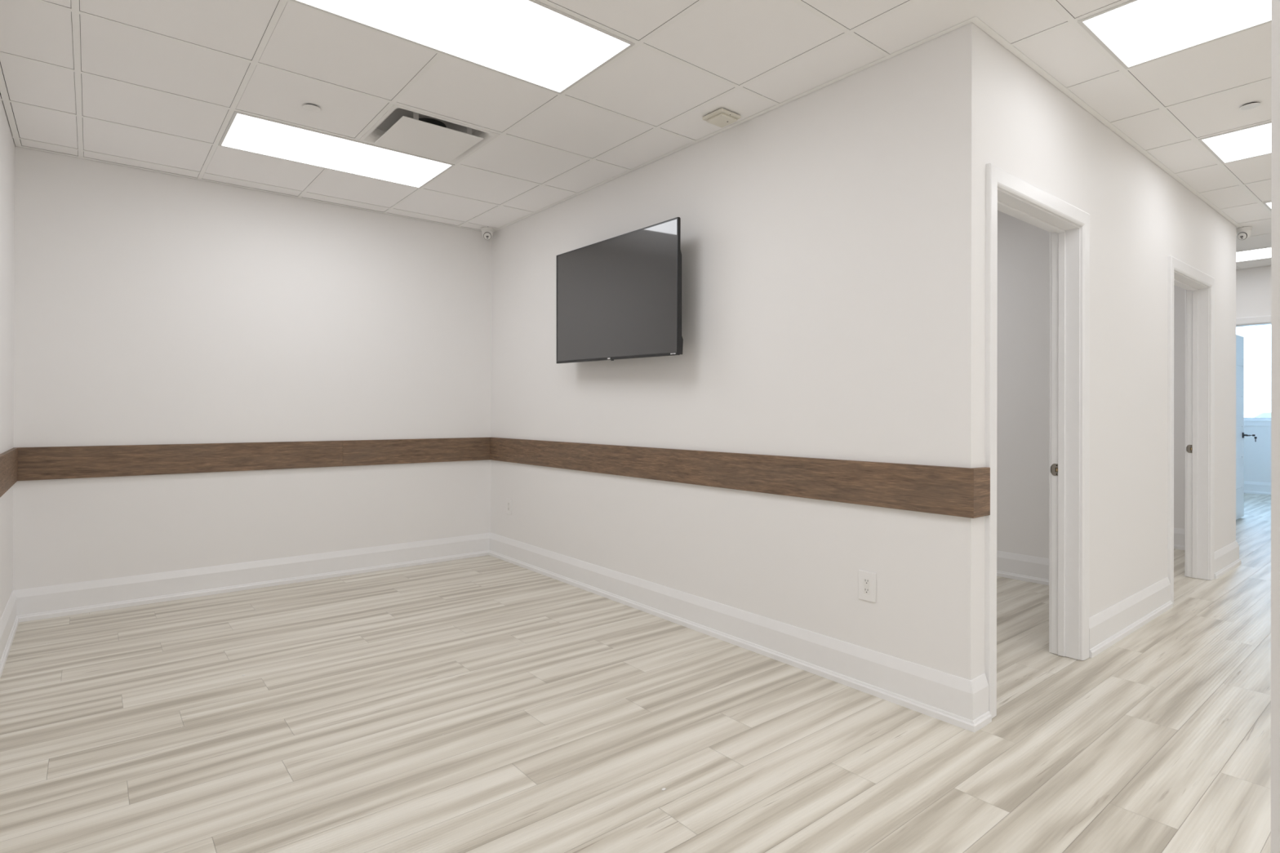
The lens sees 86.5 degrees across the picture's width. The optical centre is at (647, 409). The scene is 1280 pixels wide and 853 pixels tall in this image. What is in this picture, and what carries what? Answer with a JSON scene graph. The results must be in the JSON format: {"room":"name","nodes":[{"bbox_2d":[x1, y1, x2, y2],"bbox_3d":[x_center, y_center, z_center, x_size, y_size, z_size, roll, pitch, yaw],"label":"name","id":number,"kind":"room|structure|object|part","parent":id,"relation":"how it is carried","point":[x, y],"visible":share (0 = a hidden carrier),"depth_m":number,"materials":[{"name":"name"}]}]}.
{"room":"waiting room","nodes":[
{"label":"waiting room","id":0,"kind":"room"},
{"bbox_2d":[0,93,14,619],"bbox_3d":[-0.284,-0.214,-0.297,0.120,2.926,11.240,0,0,-39],"label":"wall","id":1,"kind":"structure","parent":0,"point":[6,141],"depth_m":3.63,"materials":[{"name":"paint"}]},
{"bbox_2d":[0,447,17,497],"bbox_3d":[-2.259,0.319,2.221,0.020,0.202,4.600,0,0,-39],"label":"board","id":2,"kind":"object","parent":1,"relation":"attached to","point":[8,459],"visible":1,"depth_m":3.54,"materials":[{"name":"brown wood"}]},
{"bbox_2d":[0,590,18,678],"bbox_3d":[-0.230,1.156,-0.252,0.030,0.187,11.000,0,0,-39],"label":"baseboard","id":3,"kind":"structure","parent":1,"relation":"attached to","point":[9,621],"depth_m":3.56,"materials":[{"name":"paint"}]},
{"bbox_2d":[13,129,491,590],"bbox_3d":[0.085,-0.196,7.195,9.948,2.926,0.120,0,0,-39],"label":"wall","id":4,"kind":"structure","parent":0,"point":[151,308],"depth_m":4.68,"materials":[{"name":"paint"}]},
{"bbox_2d":[17,440,342,480],"bbox_3d":[-3.015,0.327,4.563,1.821,0.198,0.020,0,0,-39],"label":"board","id":5,"kind":"object","parent":4,"relation":"attached to","point":[47,463],"visible":0.9,"depth_m":4.46,"materials":[{"name":"brown wood"}]},
{"bbox_2d":[13,533,490,622],"bbox_3d":[-2.540,1.161,4.946,3.048,0.187,0.030,0,0,-39],"label":"baseboard","id":6,"kind":"structure","parent":4,"relation":"attached to","point":[80,597],"depth_m":4.67,"materials":[{"name":"paint"}]},
{"bbox_2d":[342,437,489,466],"bbox_3d":[-1.836,0.336,5.530,1.225,0.196,0.020,0,0,-39],"label":"board","id":7,"kind":"object","parent":4,"relation":"attached to","point":[389,451],"visible":1,"depth_m":5.47,"materials":[{"name":"brown wood"}]},
{"bbox_2d":[0,493,1271,852],"bbox_3d":[5.274,1.275,4.247,14.550,0.001,11.280,0,0,-39],"label":"floor","id":8,"kind":"structure","parent":0,"point":[487,704],"depth_m":2.62,"materials":[{"name":"beige laminate"}]},
{"bbox_2d":[0,0,1271,269],"bbox_3d":[3.614,-1.589,2.898,9.948,0.120,11.000,0,0,-39],"label":"ceiling","id":9,"kind":"structure","parent":0,"point":[157,85],"depth_m":3.23,"materials":[{"name":"tile"}]},
{"bbox_2d":[302,103,319,111],"bbox_3d":[-1.713,-1.539,3.467,0.079,0.010,0.079,0,0,-39],"label":"sprinkler cover","id":10,"kind":"object","parent":9,"relation":"attached to","point":[310,107],"visible":1,"depth_m":3.46,"materials":[{"name":"white plastic"}]},
{"bbox_2d":[217,109,454,188],"bbox_3d":[-1.861,-1.569,4.123,1.194,0.064,0.585,0,0,-39],"label":"ceiling light","id":11,"kind":"object","parent":9,"relation":"attached to","point":[245,132],"visible":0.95,"depth_m":4.07,"materials":[{"name":"white plastic"}]},
{"bbox_2d":[359,102,500,164],"bbox_3d":[-1.239,-1.562,3.845,0.585,0.092,0.585,0,0,-39],"label":"ceiling vent","id":12,"kind":"object","parent":9,"relation":"in","point":[402,128],"visible":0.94,"depth_m":3.83,"materials":[{"name":"metal"}]},
{"bbox_3d":[-1.239,-1.520,3.845,0.451,0.006,0.451,0,0,-39],"label":"plate","id":13,"kind":"part","parent":12,"relation":"part of","materials":[{"name":"metal"}]},
{"bbox_2d":[290,0,635,94],"bbox_3d":[-0.702,-1.569,2.709,1.194,0.064,0.585,0,0,-39],"label":"ceiling light","id":14,"kind":"object","parent":9,"relation":"attached to","point":[535,42],"visible":0.98,"depth_m":2.78,"materials":[{"name":"white plastic"}]},
{"bbox_2d":[480,226,493,239],"bbox_3d":[-1.363,-1.486,5.776,0.107,0.106,0.112,0,0,-39],"label":"security camera","id":15,"kind":"object","parent":9,"relation":"attached to","point":[486,232],"visible":1,"depth_m":5.74,"materials":[{"name":"white plastic"}]},
{"bbox_3d":[-1.355,-1.462,5.739,0.058,0.056,0.031,0,0,-13],"label":"plate","id":16,"kind":"part","parent":15,"relation":"part of","materials":[{"name":"white plastic"}]},
{"bbox_2d":[702,107,741,127],"bbox_3d":[0.384,-1.520,3.554,0.146,0.037,0.146,0,0,-39],"label":"ceiling sensor","id":17,"kind":"object","parent":9,"relation":"attached to","point":[721,117],"visible":1,"depth_m":3.53,"materials":[{"name":"beige plastic"}]},
{"bbox_2d":[1077,0,1271,69],"bbox_3d":[2.301,-1.561,2.412,0.585,0.064,1.194,0,0,-39],"label":"ceiling light","id":18,"kind":"object","parent":9,"relation":"attached to","point":[1135,33],"visible":0.97,"depth_m":2.71,"materials":[{"name":"white plastic"}]},
{"bbox_2d":[1197,120,1271,164],"bbox_3d":[3.715,-1.554,3.571,0.585,0.064,1.194,0,0,-39],"label":"ceiling light","id":19,"kind":"object","parent":9,"relation":"attached to","point":[1253,141],"visible":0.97,"depth_m":3.90,"materials":[{"name":"white plastic"}]},
{"bbox_2d":[1235,226,1252,239],"bbox_3d":[4.990,-1.468,5.698,0.110,0.106,0.107,0,0,-39],"label":"security camera","id":20,"kind":"object","parent":9,"relation":"attached to","point":[1243,233],"visible":1,"depth_m":5.67,"materials":[{"name":"white plastic"}]},
{"bbox_3d":[4.956,-1.445,5.676,0.030,0.057,0.058,0,0,-39],"label":"plate","id":21,"kind":"part","parent":20,"relation":"part of","materials":[{"name":"white plastic"}]},
{"bbox_2d":[1240,102,1260,110],"bbox_3d":[3.025,-1.526,3.417,0.079,0.010,0.079,0,0,-39],"label":"sprinkler cover","id":22,"kind":"object","parent":9,"relation":"attached to","point":[1253,104],"visible":1,"depth_m":3.41,"materials":[{"name":"white plastic"}]},
{"bbox_2d":[1235,246,1271,262],"bbox_3d":[5.771,-1.541,6.833,0.585,0.064,1.194,0,0,-39],"label":"ceiling light","id":23,"kind":"object","parent":9,"relation":"attached to","point":[1260,253],"visible":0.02,"depth_m":6.63,"materials":[{"name":"white plastic"}]},
{"bbox_2d":[1262,200,1271,211],"bbox_3d":[5.129,-1.548,4.731,0.585,0.064,1.194,0,0,-39],"label":"ceiling light","id":24,"kind":"object","parent":9,"relation":"attached to","point":[1268,204],"visible":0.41,"depth_m":5.05,"materials":[{"name":"white plastic"}]},
{"bbox_2d":[490,22,986,679],"bbox_3d":[0.006,-0.203,4.353,0.127,2.926,4.177,0,0,-39],"label":"wall","id":25,"kind":"structure","parent":0,"point":[833,237],"depth_m":3.35,"materials":[{"name":"paint"}]},
{"bbox_2d":[506,497,511,515],"bbox_3d":[-1.157,0.808,5.659,0.008,0.131,0.087,0,0,-39],"label":"wall outlet","id":26,"kind":"object","parent":25,"relation":"attached to","point":[508,501],"visible":1,"depth_m":5.65,"materials":[{"name":"plastic"}]},
{"bbox_2d":[556,217,683,363],"bbox_3d":[-0.176,-0.691,4.328,0.168,0.766,1.320,-1,1,-38],"label":"television","id":27,"kind":"object","parent":25,"relation":"attached to","point":[619,297],"visible":1,"depth_m":4.17,"materials":[{"name":"black plastic"}]},
{"bbox_3d":[-0.241,-0.698,4.277,0.003,0.738,1.312,-1,1,-38],"label":"edge trim","id":28,"kind":"part","parent":27,"relation":"part of","materials":[{"name":"black plastic"}]},
{"bbox_2d":[488,533,974,732],"bbox_3d":[-0.049,1.166,4.288,0.030,0.187,4.207,0,0,-39],"label":"baseboard","id":29,"kind":"structure","parent":25,"relation":"attached to","point":[945,697],"depth_m":3.44,"materials":[{"name":"paint"}]},
{"bbox_2d":[489,437,973,518],"bbox_3d":[-0.046,0.334,4.297,0.020,0.205,4.196,0,0,-39],"label":"board","id":30,"kind":"object","parent":25,"relation":"attached to","point":[931,489],"visible":1,"depth_m":3.43,"materials":[{"name":"brown wood"}]},
{"bbox_2d":[858,569,875,602],"bbox_3d":[0.982,0.792,3.050,0.008,0.131,0.087,0,0,-39],"label":"wall outlet","id":31,"kind":"object","parent":25,"relation":"attached to","point":[867,580],"visible":1,"depth_m":3.04,"materials":[{"name":"plastic"}]},
{"bbox_2d":[863,577,870,594],"bbox_3d":[0.980,0.792,3.048,0.003,0.068,0.033,0,0,-39],"label":"receptacle","id":32,"kind":"object","parent":31,"relation":"attached to","point":[866,580],"depth_m":3.05,"materials":[{"name":"white plastic"}]},
{"bbox_2d":[971,466,990,518],"bbox_3d":[1.326,0.330,2.721,0.142,0.196,0.020,0,0,-39],"label":"board","id":33,"kind":"object","parent":25,"relation":"attached to","point":[981,475],"visible":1,"depth_m":2.71,"materials":[{"name":"brown wood"}]},
{"bbox_2d":[970,673,991,732],"bbox_3d":[1.321,1.167,2.711,0.148,0.187,0.030,0,0,-39],"label":"baseboard","id":34,"kind":"structure","parent":25,"relation":"attached to","point":[982,717],"depth_m":2.71,"materials":[{"name":"paint"}]},
{"bbox_2d":[985,163,1089,718],"bbox_3d":[1.766,0.131,3.177,1.114,2.260,0.168,0,0,-39],"label":"door frame","id":35,"kind":"structure","parent":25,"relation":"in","point":[1068,225],"depth_m":3.44,"materials":[{"name":"paint"}]},
{"bbox_3d":[1.720,0.131,3.234,1.114,2.260,0.020,0,0,-39],"label":"casing","id":36,"kind":"part","parent":35,"relation":"part of","materials":[{"name":"paint"}]},
{"bbox_3d":[2.104,0.311,3.516,0.008,0.062,0.042,0,0,-39],"label":"strike plate","id":37,"kind":"part","parent":35,"relation":"part of","materials":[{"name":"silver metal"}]},
{"bbox_2d":[996,210,1049,558],"bbox_3d":[2.036,-0.193,6.099,0.120,2.926,4.050,0,0,-39],"label":"wall","id":38,"kind":"structure","parent":0,"point":[1023,368],"depth_m":5.07,"materials":[{"name":"paint"}]},
{"bbox_2d":[996,551,1048,585],"bbox_3d":[1.974,1.176,6.048,0.030,0.187,4.050,0,0,-39],"label":"baseboard","id":39,"kind":"structure","parent":38,"relation":"attached to","point":[1032,569],"depth_m":5.05,"materials":[{"name":"paint"}]},
{"bbox_2d":[986,33,1235,617],"bbox_3d":[1.998,-0.193,5.985,5.023,2.926,4.177,0,0,-39],"label":"wall","id":40,"kind":"structure","parent":0,"point":[1141,216],"depth_m":3.92,"materials":[{"name":"paint"}]},
{"bbox_2d":[0,16,1271,270],"bbox_3d":[3.614,-1.529,2.897,9.942,0.002,10.997,0,0,-39],"label":"trim","id":41,"kind":"structure","parent":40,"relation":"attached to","point":[3,91],"depth_m":3.62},
{"bbox_2d":[1088,577,1173,657],"bbox_3d":[2.810,1.174,3.931,1.446,0.187,0.030,0,0,-39],"label":"baseboard","id":42,"kind":"structure","parent":40,"relation":"attached to","point":[1109,626],"depth_m":3.84,"materials":[{"name":"paint"}]},
{"bbox_2d":[1173,528,1184,550],"bbox_3d":[3.730,1.185,7.597,0.030,0.187,3.880,0,0,-39],"label":"baseboard","id":43,"kind":"structure","parent":40,"relation":"attached to","point":[1179,534],"depth_m":6.22,"materials":[{"name":"paint"}]},
{"bbox_2d":[1167,256,1214,604],"bbox_3d":[3.765,0.140,4.816,1.133,2.260,0.168,0,0,-39],"label":"door frame","id":44,"kind":"structure","parent":40,"relation":"in","point":[1199,286],"depth_m":5.10,"materials":[{"name":"paint"}]},
{"bbox_3d":[3.718,0.140,4.873,1.133,2.260,0.020,0,0,-39],"label":"casing","id":45,"kind":"part","parent":44,"relation":"part of","materials":[{"name":"paint"}]},
{"bbox_3d":[4.110,0.299,5.160,0.008,0.062,0.042,0,0,-39],"label":"strike plate","id":46,"kind":"part","parent":44,"relation":"part of","materials":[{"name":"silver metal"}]},
{"bbox_2d":[1214,540,1241,579],"bbox_3d":[4.584,1.182,5.386,0.852,0.187,0.030,0,0,-39],"label":"baseboard","id":47,"kind":"structure","parent":40,"relation":"attached to","point":[1226,558],"depth_m":5.36,"materials":[{"name":"paint"}]},
{"bbox_2d":[1235,265,1271,318],"bbox_3d":[7.467,-0.177,6.135,0.127,2.926,11.120,0,0,-39],"label":"wall","id":48,"kind":"structure","parent":0,"point":[1253,286],"depth_m":7.26,"materials":[{"name":"paint"}]},
{"bbox_2d":[1235,315,1271,519],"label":"door frame","id":49,"kind":"structure","parent":48,"relation":"in","point":[1262,320],"depth_m":7.91,"materials":[{"name":"paint"}]},
{"bbox_3d":[6.585,0.148,7.093,0.020,2.270,1.165,0,0,-39],"label":"casing","id":50,"kind":"part","parent":49,"relation":"part of","materials":[{"name":"paint"}]},
{"bbox_2d":[1244,426,1271,482],"bbox_3d":[8.346,-0.169,8.575,4.320,2.926,4.220,0,0,-39],"label":"wall","id":51,"kind":"structure","parent":0,"point":[1257,455],"depth_m":10.47,"materials":[{"name":"paint"}]},
{"bbox_2d":[1244,480,1271,494],"bbox_3d":[9.885,1.207,9.837,0.030,0.187,3.980,0,0,-39],"label":"baseboard","id":52,"kind":"structure","parent":51,"relation":"attached to","point":[1250,487],"depth_m":10.46,"materials":[{"name":"paint"}]},
{"bbox_2d":[1244,417,1271,426],"bbox_3d":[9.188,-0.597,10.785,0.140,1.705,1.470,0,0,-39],"label":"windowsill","id":53,"kind":"structure","parent":51,"relation":"in","point":[1248,421],"depth_m":10.47,"materials":[{"name":"paint"}]},
{"bbox_3d":[9.219,-0.641,10.810,0.060,1.615,1.370,0,0,-39],"label":"frame","id":54,"kind":"part","parent":53,"relation":"part of","materials":[{"name":"paint"}]},
{"bbox_2d":[1271,0,1279,852],"bbox_3d":[0.937,-0.208,0.538,0.120,2.926,0.644,0,0,-39],"label":"wall","id":55,"kind":"structure","parent":0,"point":[1275,119],"depth_m":0.75,"materials":[{"name":"paint"}]},
{"label":"outside","id":56,"kind":"structure","parent":0,"visible":0},
{"bbox_3d":[103.791,5.854,92.137,248.000,0.200,240.000,0,0,-39],"label":"ground","id":57,"kind":"structure","parent":56,"visible":0},
{"bbox_2d":[1253,412,1271,417],"bbox_3d":[45.946,2.830,47.807,4.989,5.317,5.411,0,0,-39],"label":"tree","id":58,"kind":"object","parent":57,"relation":"on","point":[1265,415],"visible":0.02,"depth_m":48.83,"materials":[{"name":"white"}]}
]}

